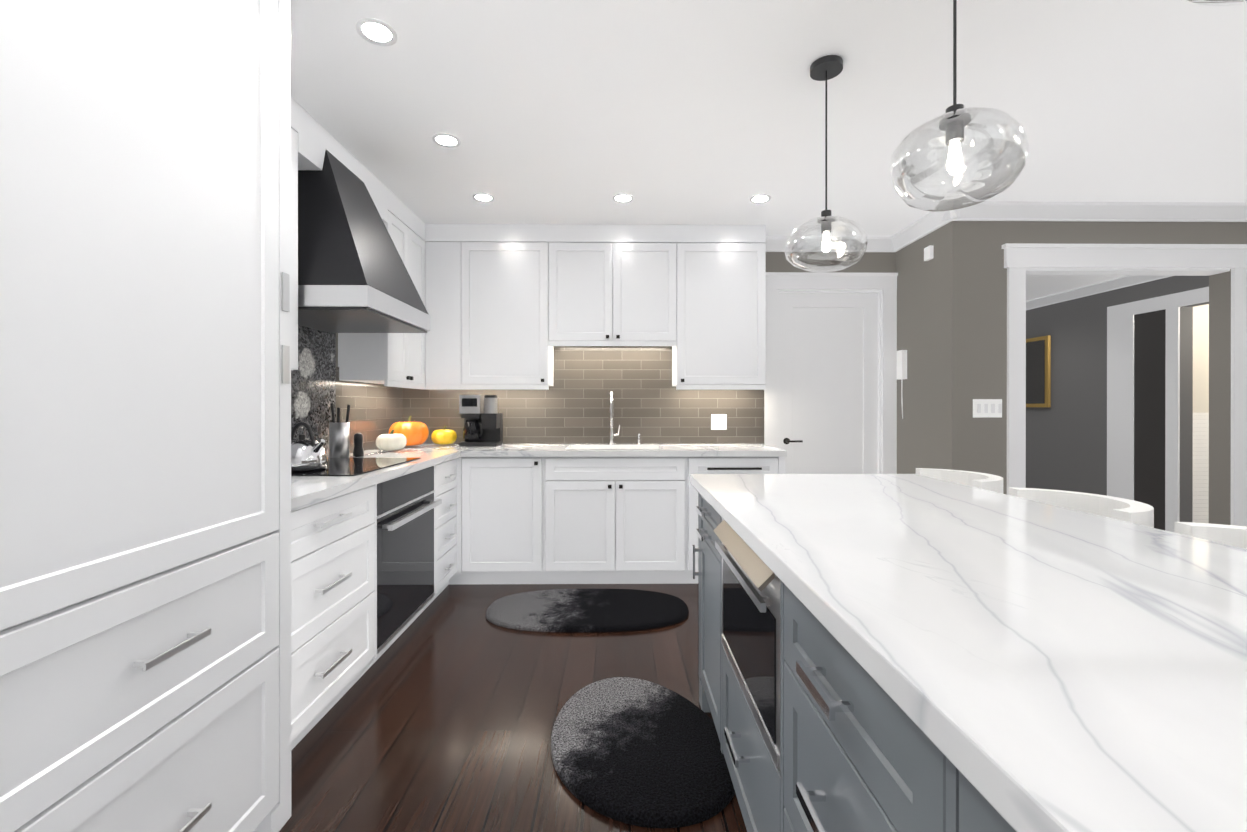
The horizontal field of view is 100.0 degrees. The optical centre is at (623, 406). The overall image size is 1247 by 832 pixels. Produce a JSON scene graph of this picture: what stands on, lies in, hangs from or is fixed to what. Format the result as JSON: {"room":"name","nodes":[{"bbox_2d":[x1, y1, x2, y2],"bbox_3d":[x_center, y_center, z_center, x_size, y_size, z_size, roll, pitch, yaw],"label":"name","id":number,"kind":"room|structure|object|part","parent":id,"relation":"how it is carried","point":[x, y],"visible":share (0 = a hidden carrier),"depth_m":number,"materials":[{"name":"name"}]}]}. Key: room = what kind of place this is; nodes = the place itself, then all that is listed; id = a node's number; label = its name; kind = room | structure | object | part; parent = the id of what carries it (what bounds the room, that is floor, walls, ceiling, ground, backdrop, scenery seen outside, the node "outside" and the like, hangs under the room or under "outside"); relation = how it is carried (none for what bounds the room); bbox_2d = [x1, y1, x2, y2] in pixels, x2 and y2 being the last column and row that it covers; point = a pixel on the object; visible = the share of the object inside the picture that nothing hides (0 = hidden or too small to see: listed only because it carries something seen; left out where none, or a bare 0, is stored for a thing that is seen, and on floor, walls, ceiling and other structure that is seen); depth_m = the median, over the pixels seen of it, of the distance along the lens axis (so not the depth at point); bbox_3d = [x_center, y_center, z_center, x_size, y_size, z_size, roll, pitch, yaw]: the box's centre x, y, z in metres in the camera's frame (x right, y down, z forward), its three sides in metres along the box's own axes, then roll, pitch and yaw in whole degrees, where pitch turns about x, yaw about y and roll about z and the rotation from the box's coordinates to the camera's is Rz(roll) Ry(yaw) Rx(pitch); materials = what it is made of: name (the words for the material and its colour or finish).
{"room":"kitchen","nodes":[
{"label":"kitchen","id":0,"kind":"room"},
{"bbox_2d":[336,333,337,366],"bbox_3d":[-1.751,-0.051,0.452,0.120,2.530,7.520,0,0,-1],"label":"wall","id":1,"kind":"structure","parent":0,"point":[336,333],"depth_m":3.15,"materials":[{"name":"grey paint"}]},
{"bbox_2d":[300,288,303,325],"bbox_3d":[-1.556,-0.737,1.909,0.298,1.158,0.728,0,0,-1],"label":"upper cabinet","id":2,"kind":"object","parent":1,"relation":"attached to","point":[301,289],"depth_m":2.30,"materials":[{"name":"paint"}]},
{"bbox_2d":[291,325,402,456],"bbox_3d":[-1.711,-0.400,2.816,0.008,1.380,2.529,0,0,-1],"label":"backsplash","id":3,"kind":"structure","parent":1,"relation":"attached to","point":[318,386],"depth_m":3.05,"materials":[{"name":"tile"}]},
{"bbox_2d":[300,106,439,319],"bbox_3d":[-1.422,-0.926,2.714,0.584,0.783,0.880,0,0,-1],"label":"upper cabinet","id":4,"kind":"object","parent":1,"relation":"attached to","point":[365,255],"depth_m":2.47,"materials":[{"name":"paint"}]},
{"bbox_2d":[298,150,429,332],"bbox_3d":[-1.420,-0.839,2.674,0.588,0.820,0.760,0,0,-1],"label":"range hood","id":5,"kind":"object","parent":4,"relation":"in","point":[353,277],"depth_m":2.43,"materials":[{"name":"black metal"}]},
{"bbox_2d":[332,320,427,387],"bbox_3d":[-1.574,-0.740,3.463,0.298,1.158,0.620,0,0,-1],"label":"upper cabinet","id":6,"kind":"object","parent":1,"relation":"attached to","point":[391,353],"depth_m":3.15,"materials":[{"name":"white paint"}]},
{"bbox_2d":[279,584,746,831],"bbox_3d":[2.458,1.261,2.341,8.700,0.100,11.200,0,0,-1],"label":"floor","id":7,"kind":"structure","parent":0,"point":[441,714],"depth_m":2.00,"materials":[{"name":"brown wood"}]},
{"bbox_2d":[0,0,299,831],"bbox_3d":[-1.337,-0.051,1.130,0.718,2.528,0.833,0,0,-1],"label":"tall cabinet","id":8,"kind":"object","parent":7,"relation":"on","point":[212,606],"depth_m":1.08,"materials":[{"name":"white paint"}]},
{"bbox_2d":[300,484,383,740],"bbox_3d":[-1.396,0.772,1.933,0.618,0.879,0.768,0,0,-1],"label":"base cabinet","id":9,"kind":"object","parent":7,"relation":"on","point":[342,538],"depth_m":2.01,"materials":[{"name":"white paint"}]},
{"bbox_2d":[300,444,475,507],"bbox_3d":[-1.391,0.310,2.821,0.648,0.040,2.546,0,0,-1],"label":"countertop","id":10,"kind":"structure","parent":9,"relation":"on","point":[313,489],"depth_m":2.30,"materials":[{"name":"white stone"}]},
{"bbox_2d":[291,421,328,471],"bbox_3d":[-1.439,0.175,2.365,0.237,0.218,0.210,0,0,-1],"label":"kettle","id":11,"kind":"object","parent":10,"relation":"on","point":[308,455],"visible":0.75,"depth_m":2.31,"materials":[{"name":"silver metal"}]},
{"bbox_2d":[329,403,350,457],"bbox_3d":[-1.629,0.134,3.003,0.118,0.311,0.104,0,0,-1],"label":"utensil canister","id":12,"kind":"object","parent":10,"relation":"on","point":[339,439],"visible":0.96,"depth_m":2.97,"materials":[{"name":"silver metal"}]},
{"bbox_3d":[-1.395,0.288,2.566,0.520,0.006,0.740,0,0,-1],"label":"cooktop glass","id":13,"kind":"part","parent":10,"relation":"part of","materials":[{"name":"black glass"}]},
{"bbox_2d":[353,433,363,456],"bbox_3d":[-1.555,0.221,3.074,0.060,0.137,0.060,0,0,-1],"label":"pepper mill","id":14,"kind":"object","parent":10,"relation":"on","point":[358,450],"visible":1,"depth_m":3.05,"materials":[{"name":"black plastic"}]},
{"bbox_2d":[300,456,419,475],"bbox_3d":[-1.395,0.288,2.566,0.520,0.006,0.740,0,0,-1],"label":"cooktop","id":15,"kind":"object","parent":10,"relation":"in","point":[349,466],"depth_m":2.59,"materials":[{"name":"black glass"}]},
{"bbox_2d":[376,429,406,450],"bbox_3d":[-1.504,0.213,3.395,0.190,0.137,0.181,0,0,-1],"label":"pumpkin","id":16,"kind":"object","parent":10,"relation":"on","point":[391,441],"visible":1,"depth_m":3.33,"materials":[{"name":"white"}]},
{"bbox_2d":[389,416,428,445],"bbox_3d":[-1.538,0.169,3.755,0.270,0.216,0.270,0,0,-1],"label":"pumpkin","id":17,"kind":"object","parent":10,"relation":"on","point":[414,433],"visible":0.81,"depth_m":3.67,"materials":[{"name":"orange"}]},
{"bbox_2d":[431,426,456,444],"bbox_3d":[-1.345,0.209,3.927,0.190,0.142,0.181,0,0,-1],"label":"pumpkin","id":18,"kind":"object","parent":10,"relation":"on","point":[444,436],"visible":1,"depth_m":3.86,"materials":[{"name":"yellow"}]},
{"bbox_2d":[380,468,435,651],"bbox_3d":[-1.405,0.771,2.682,0.618,0.879,0.763,0,0,-1],"label":"base cabinet","id":19,"kind":"object","parent":7,"relation":"on","point":[407,503],"depth_m":2.66,"materials":[{"name":"white paint"}]},
{"bbox_2d":[377,466,441,653],"bbox_3d":[-1.078,0.719,2.680,0.075,0.753,0.720,0,0,-1],"label":"oven","id":20,"kind":"object","parent":19,"relation":"in","point":[406,503],"depth_m":2.61,"materials":[{"name":"black glass"}]},
{"bbox_2d":[436,456,463,596],"bbox_3d":[-1.399,0.770,3.267,0.643,0.879,0.460,0,0,-1],"label":"base cabinet","id":21,"kind":"object","parent":7,"relation":"on","point":[449,473],"depth_m":3.33,"materials":[{"name":"white paint"}]},
{"bbox_2d":[464,456,543,583],"bbox_3d":[-0.834,0.769,3.792,0.593,0.879,0.618,0,0,-1],"label":"base cabinet","id":22,"kind":"object","parent":7,"relation":"on","point":[504,495],"depth_m":3.49,"materials":[{"name":"white paint"}]},
{"bbox_2d":[486,589,688,632],"bbox_3d":[-0.211,1.194,3.111,1.190,0.030,0.610,0,0,-1],"label":"oval rug","id":23,"kind":"object","parent":7,"relation":"on","point":[586,610],"visible":1,"depth_m":3.03,"materials":[{"name":"black fabric"}]},
{"bbox_2d":[544,456,687,583],"bbox_3d":[-0.059,0.769,3.801,0.957,0.879,0.618,0,0,-1],"label":"base cabinet","id":24,"kind":"object","parent":7,"relation":"on","point":[608,519],"depth_m":3.50,"materials":[{"name":"white paint"}]},
{"bbox_2d":[460,444,786,455],"bbox_3d":[0.002,0.309,3.786,2.160,0.040,0.648,0,0,-1],"label":"countertop","id":25,"kind":"structure","parent":24,"relation":"on","point":[504,449],"depth_m":3.48,"materials":[{"name":"white stone"}]},
{"bbox_2d":[459,395,502,446],"bbox_3d":[-1.060,0.100,3.905,0.270,0.375,0.210,0,0,-1],"label":"coffee maker","id":26,"kind":"object","parent":25,"relation":"on","point":[483,420],"visible":1,"depth_m":3.82,"materials":[{"name":"black plastic"}]},
{"bbox_2d":[551,677,734,827],"bbox_3d":[0.060,1.196,1.904,0.645,0.030,0.800,0,0,-1],"label":"oval rug","id":27,"kind":"object","parent":7,"relation":"on","point":[637,752],"visible":0.9,"depth_m":1.77,"materials":[{"name":"black fabric"}]},
{"bbox_2d":[688,456,786,583],"bbox_3d":[0.750,0.769,3.810,0.660,0.879,0.618,0,0,-1],"label":"base cabinet","id":28,"kind":"object","parent":7,"relation":"on","point":[696,464],"depth_m":3.50,"materials":[{"name":"white paint"}]},
{"bbox_2d":[690,482,1025,831],"bbox_3d":[0.617,0.769,0.619,0.660,0.889,3.100,0,0,-1],"label":"kitchen island","id":29,"kind":"object","parent":7,"relation":"on","point":[812,739],"depth_m":0.95,"materials":[{"name":"grey"}]},
{"bbox_3d":[0.312,0.548,1.376,0.058,0.408,0.600,0,0,-1],"label":"microwave drawer","id":30,"kind":"part","parent":29,"relation":"part of","materials":[{"name":"silver metal"}]},
{"bbox_2d":[690,474,1246,831],"bbox_3d":[0.771,0.304,0.620,0.952,0.040,3.160,0,0,-1],"label":"island countertop","id":31,"kind":"structure","parent":29,"relation":"on","point":[1088,670],"depth_m":0.67,"materials":[{"name":"white stone"}]},
{"bbox_2d":[916,468,1002,493],"bbox_3d":[1.398,0.756,2.328,0.470,0.914,0.465,0,0,-1],"label":"stool","id":32,"kind":"object","parent":7,"relation":"on","point":[989,482],"visible":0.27,"depth_m":2.39,"materials":[{"name":"white plastic"}]},
{"bbox_2d":[1009,487,1153,527],"bbox_3d":[1.405,0.757,1.718,0.470,0.914,0.465,0,0,-1],"label":"stool","id":33,"kind":"object","parent":7,"relation":"on","point":[1129,511],"visible":0.15,"depth_m":1.76,"materials":[{"name":"white plastic"}]},
{"bbox_2d":[1174,522,1246,548],"bbox_3d":[1.412,0.758,1.138,0.470,0.914,0.465,0,0,-1],"label":"stool","id":34,"kind":"object","parent":7,"relation":"on","point":[1233,535],"visible":0.15,"depth_m":1.31,"materials":[{"name":"white plastic"}]},
{"bbox_2d":[291,0,1246,300],"bbox_3d":[2.458,-1.369,2.337,8.700,0.100,11.200,0,0,-1],"label":"ceiling","id":35,"kind":"structure","parent":0,"point":[685,112],"depth_m":2.26,"materials":[{"name":"white paint"}]},
{"bbox_2d":[356,18,396,45],"bbox_3d":[-0.865,-1.315,1.835,0.132,0.005,0.133,0,0,-1],"label":"recessed light","id":36,"kind":"object","parent":35,"relation":"in","point":[376,32],"depth_m":1.84,"materials":[{"name":"white paint"}]},
{"bbox_2d":[432,133,460,147],"bbox_3d":[-0.874,-1.316,2.583,0.132,0.005,0.137,0,0,-1],"label":"recessed light","id":37,"kind":"object","parent":35,"relation":"in","point":[444,140],"depth_m":2.59,"materials":[{"name":"white paint"}]},
{"bbox_2d":[473,193,493,201],"bbox_3d":[-0.881,-1.317,3.288,0.130,0.005,0.127,0,0,-1],"label":"recessed light","id":38,"kind":"object","parent":35,"relation":"in","point":[481,197],"depth_m":3.30,"materials":[{"name":"white paint"}]},
{"bbox_2d":[613,194,632,202],"bbox_3d":[-0.003,-1.317,3.304,0.121,0.005,0.128,0,0,-1],"label":"recessed light","id":39,"kind":"object","parent":35,"relation":"in","point":[620,198],"depth_m":3.31,"materials":[{"name":"white paint"}]},
{"bbox_2d":[750,195,770,203],"bbox_3d":[0.866,-1.317,3.320,0.131,0.005,0.129,0,0,-1],"label":"recessed light","id":40,"kind":"object","parent":35,"relation":"in","point":[757,199],"depth_m":3.32,"materials":[{"name":"white paint"}]},
{"bbox_2d":[784,55,867,271],"bbox_3d":[0.782,-0.922,2.014,0.306,0.789,0.273,0,0,-1],"label":"pendant light","id":41,"kind":"object","parent":35,"relation":"hanging from","point":[825,68],"visible":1,"depth_m":2.00,"materials":[{"name":"clear glass"}]},
{"bbox_2d":[890,0,1029,211],"bbox_3d":[0.785,-0.901,1.252,0.291,0.829,0.289,0,0,-1],"label":"pendant light","id":42,"kind":"object","parent":35,"relation":"hanging from","point":[953,120],"visible":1,"depth_m":1.23,"materials":[{"name":"clear glass"}]},
{"bbox_2d":[1184,0,1246,6],"bbox_3d":[0.802,-0.910,0.581,0.274,0.809,0.306,0,0,-1],"label":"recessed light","id":43,"kind":"object","parent":35,"relation":"hanging from","point":[1218,3],"visible":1,"depth_m":0.69,"materials":[{"name":"white glass"}]},
{"bbox_2d":[766,252,891,272],"bbox_3d":[0.267,-0.057,4.174,4.000,2.530,0.120,0,0,-1],"label":"wall","id":44,"kind":"structure","parent":0,"point":[870,262],"depth_m":4.13,"materials":[{"name":"grey paint"}]},
{"bbox_2d":[428,224,463,387],"bbox_3d":[-1.302,-0.740,3.935,0.256,1.158,0.318,0,0,-1],"label":"upper cabinet","id":45,"kind":"object","parent":44,"relation":"attached to","point":[446,334],"depth_m":3.78,"materials":[{"name":"white paint"}]},
{"bbox_2d":[464,224,553,387],"bbox_3d":[-0.859,-0.740,3.940,0.629,1.158,0.318,0,0,-1],"label":"upper cabinet","id":46,"kind":"object","parent":44,"relation":"attached to","point":[508,267],"depth_m":3.79,"materials":[{"name":"white paint"}]},
{"bbox_2d":[403,346,763,443],"bbox_3d":[-0.313,-0.112,4.102,2.833,0.800,0.008,0,0,-1],"label":"backsplash","id":47,"kind":"structure","parent":44,"relation":"attached to","point":[652,404],"depth_m":4.10,"materials":[{"name":"tile"}]},
{"bbox_2d":[711,414,726,429],"bbox_3d":[0.748,0.118,4.105,0.120,0.120,0.008,0,0,-1],"label":"outlet","id":48,"kind":"object","parent":47,"relation":"attached to","point":[718,421],"visible":1,"depth_m":4.10,"materials":[{"name":"white plastic"}]},
{"bbox_2d":[552,224,679,347],"bbox_3d":[-0.081,-0.898,3.948,0.928,0.843,0.318,0,0,-1],"label":"upper cabinet","id":49,"kind":"object","parent":44,"relation":"attached to","point":[613,285],"depth_m":3.79,"materials":[{"name":"white paint"}]},
{"bbox_2d":[672,225,765,387],"bbox_3d":[0.706,-0.740,3.957,0.647,1.158,0.318,0,0,-1],"label":"upper cabinet","id":50,"kind":"object","parent":44,"relation":"attached to","point":[723,267],"depth_m":3.80,"materials":[{"name":"white paint"}]},
{"bbox_2d":[766,236,889,251],"bbox_3d":[1.598,-1.270,4.088,1.098,0.100,0.075,0,0,-1],"label":"crown molding","id":51,"kind":"structure","parent":44,"relation":"attached to","point":[773,243],"depth_m":4.08,"materials":[{"name":"white paint"}]},
{"bbox_2d":[779,293,877,473],"bbox_3d":[1.623,0.148,4.141,0.796,2.105,0.098,0,0,-1],"label":"door","id":52,"kind":"structure","parent":44,"relation":"in","point":[828,383],"depth_m":4.16,"materials":[{"name":"white paint"}]},
{"bbox_2d":[764,272,897,473],"bbox_3d":[1.612,0.079,4.170,1.068,2.258,0.160,0,0,-1],"label":"door frame","id":53,"kind":"structure","parent":44,"relation":"attached to","point":[883,286],"depth_m":4.11,"materials":[{"name":"white paint"}]},
{"bbox_2d":[892,228,939,473],"bbox_3d":[2.206,-0.056,3.846,0.130,2.530,0.540,0,0,-1],"label":"wall","id":54,"kind":"structure","parent":0,"point":[916,278],"depth_m":3.83,"materials":[{"name":"grey paint"}]},
{"bbox_2d":[897,350,906,418],"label":"phone","id":55,"kind":"object","parent":54,"relation":"attached to","point":[901,354],"depth_m":3.97,"materials":[{"name":"white plastic"}]},
{"bbox_2d":[890,211,943,251],"bbox_3d":[2.112,-1.269,3.746,0.075,0.100,0.600,0,0,-1],"label":"crown molding","id":56,"kind":"structure","parent":54,"relation":"attached to","point":[927,224],"depth_m":3.80,"materials":[{"name":"white paint"}]},
{"bbox_2d":[924,245,933,260],"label":"switch plate","id":57,"kind":"object","parent":54,"relation":"attached to","point":[928,251],"depth_m":3.65,"materials":[{"name":"white plastic"}]},
{"bbox_2d":[936,221,1246,524],"bbox_3d":[4.415,-0.056,3.521,4.520,2.530,0.120,0,0,-1],"label":"wall","id":58,"kind":"structure","parent":0,"point":[952,317],"depth_m":3.44,"materials":[{"name":"grey paint"}]},
{"bbox_2d":[973,399,1001,417],"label":"switch plate","id":59,"kind":"object","parent":58,"relation":"attached to","point":[987,408],"depth_m":3.43,"materials":[{"name":"white plastic"}]},
{"bbox_2d":[934,201,1246,224],"bbox_3d":[4.372,-1.269,3.419,4.587,0.100,0.075,0,0,-1],"label":"crown molding","id":60,"kind":"structure","parent":58,"relation":"attached to","point":[986,210],"depth_m":3.40,"materials":[{"name":"white paint"}]},
{"bbox_2d":[1026,276,1208,532],"bbox_3d":[5.172,-0.059,5.640,0.138,2.530,4.100,0,0,-1],"label":"wall","id":61,"kind":"structure","parent":0,"point":[1115,419],"depth_m":5.32,"materials":[{"name":"grey paint"}]},
{"bbox_2d":[1026,335,1050,406],"bbox_3d":[5.090,-0.425,6.518,0.038,0.860,0.500,0,0,-1],"label":"framed picture","id":62,"kind":"object","parent":61,"relation":"attached to","point":[1038,371],"visible":0.64,"depth_m":6.40,"materials":[{"name":"gold metal"}]},
{"bbox_2d":[1026,275,1170,309],"bbox_3d":[5.082,-1.272,5.577,0.075,0.100,3.960,0,0,-1],"label":"crown molding","id":63,"kind":"structure","parent":61,"relation":"attached to","point":[1124,281],"depth_m":5.68,"materials":[{"name":"white paint"}]},
{"bbox_2d":[1002,243,1246,526],"bbox_3d":[3.315,0.074,3.488,1.670,2.270,0.163,0,0,-1],"label":"door frame","id":64,"kind":"structure","parent":0,"point":[1223,267],"depth_m":3.43,"materials":[{"name":"white paint"}]},
{"bbox_2d":[1192,304,1208,522],"bbox_3d":[5.875,-0.058,5.307,1.260,2.530,0.140,0,0,-1],"label":"wall","id":65,"kind":"structure","parent":0,"point":[1201,414],"depth_m":5.23,"materials":[{"name":"beige paint"}]}
]}

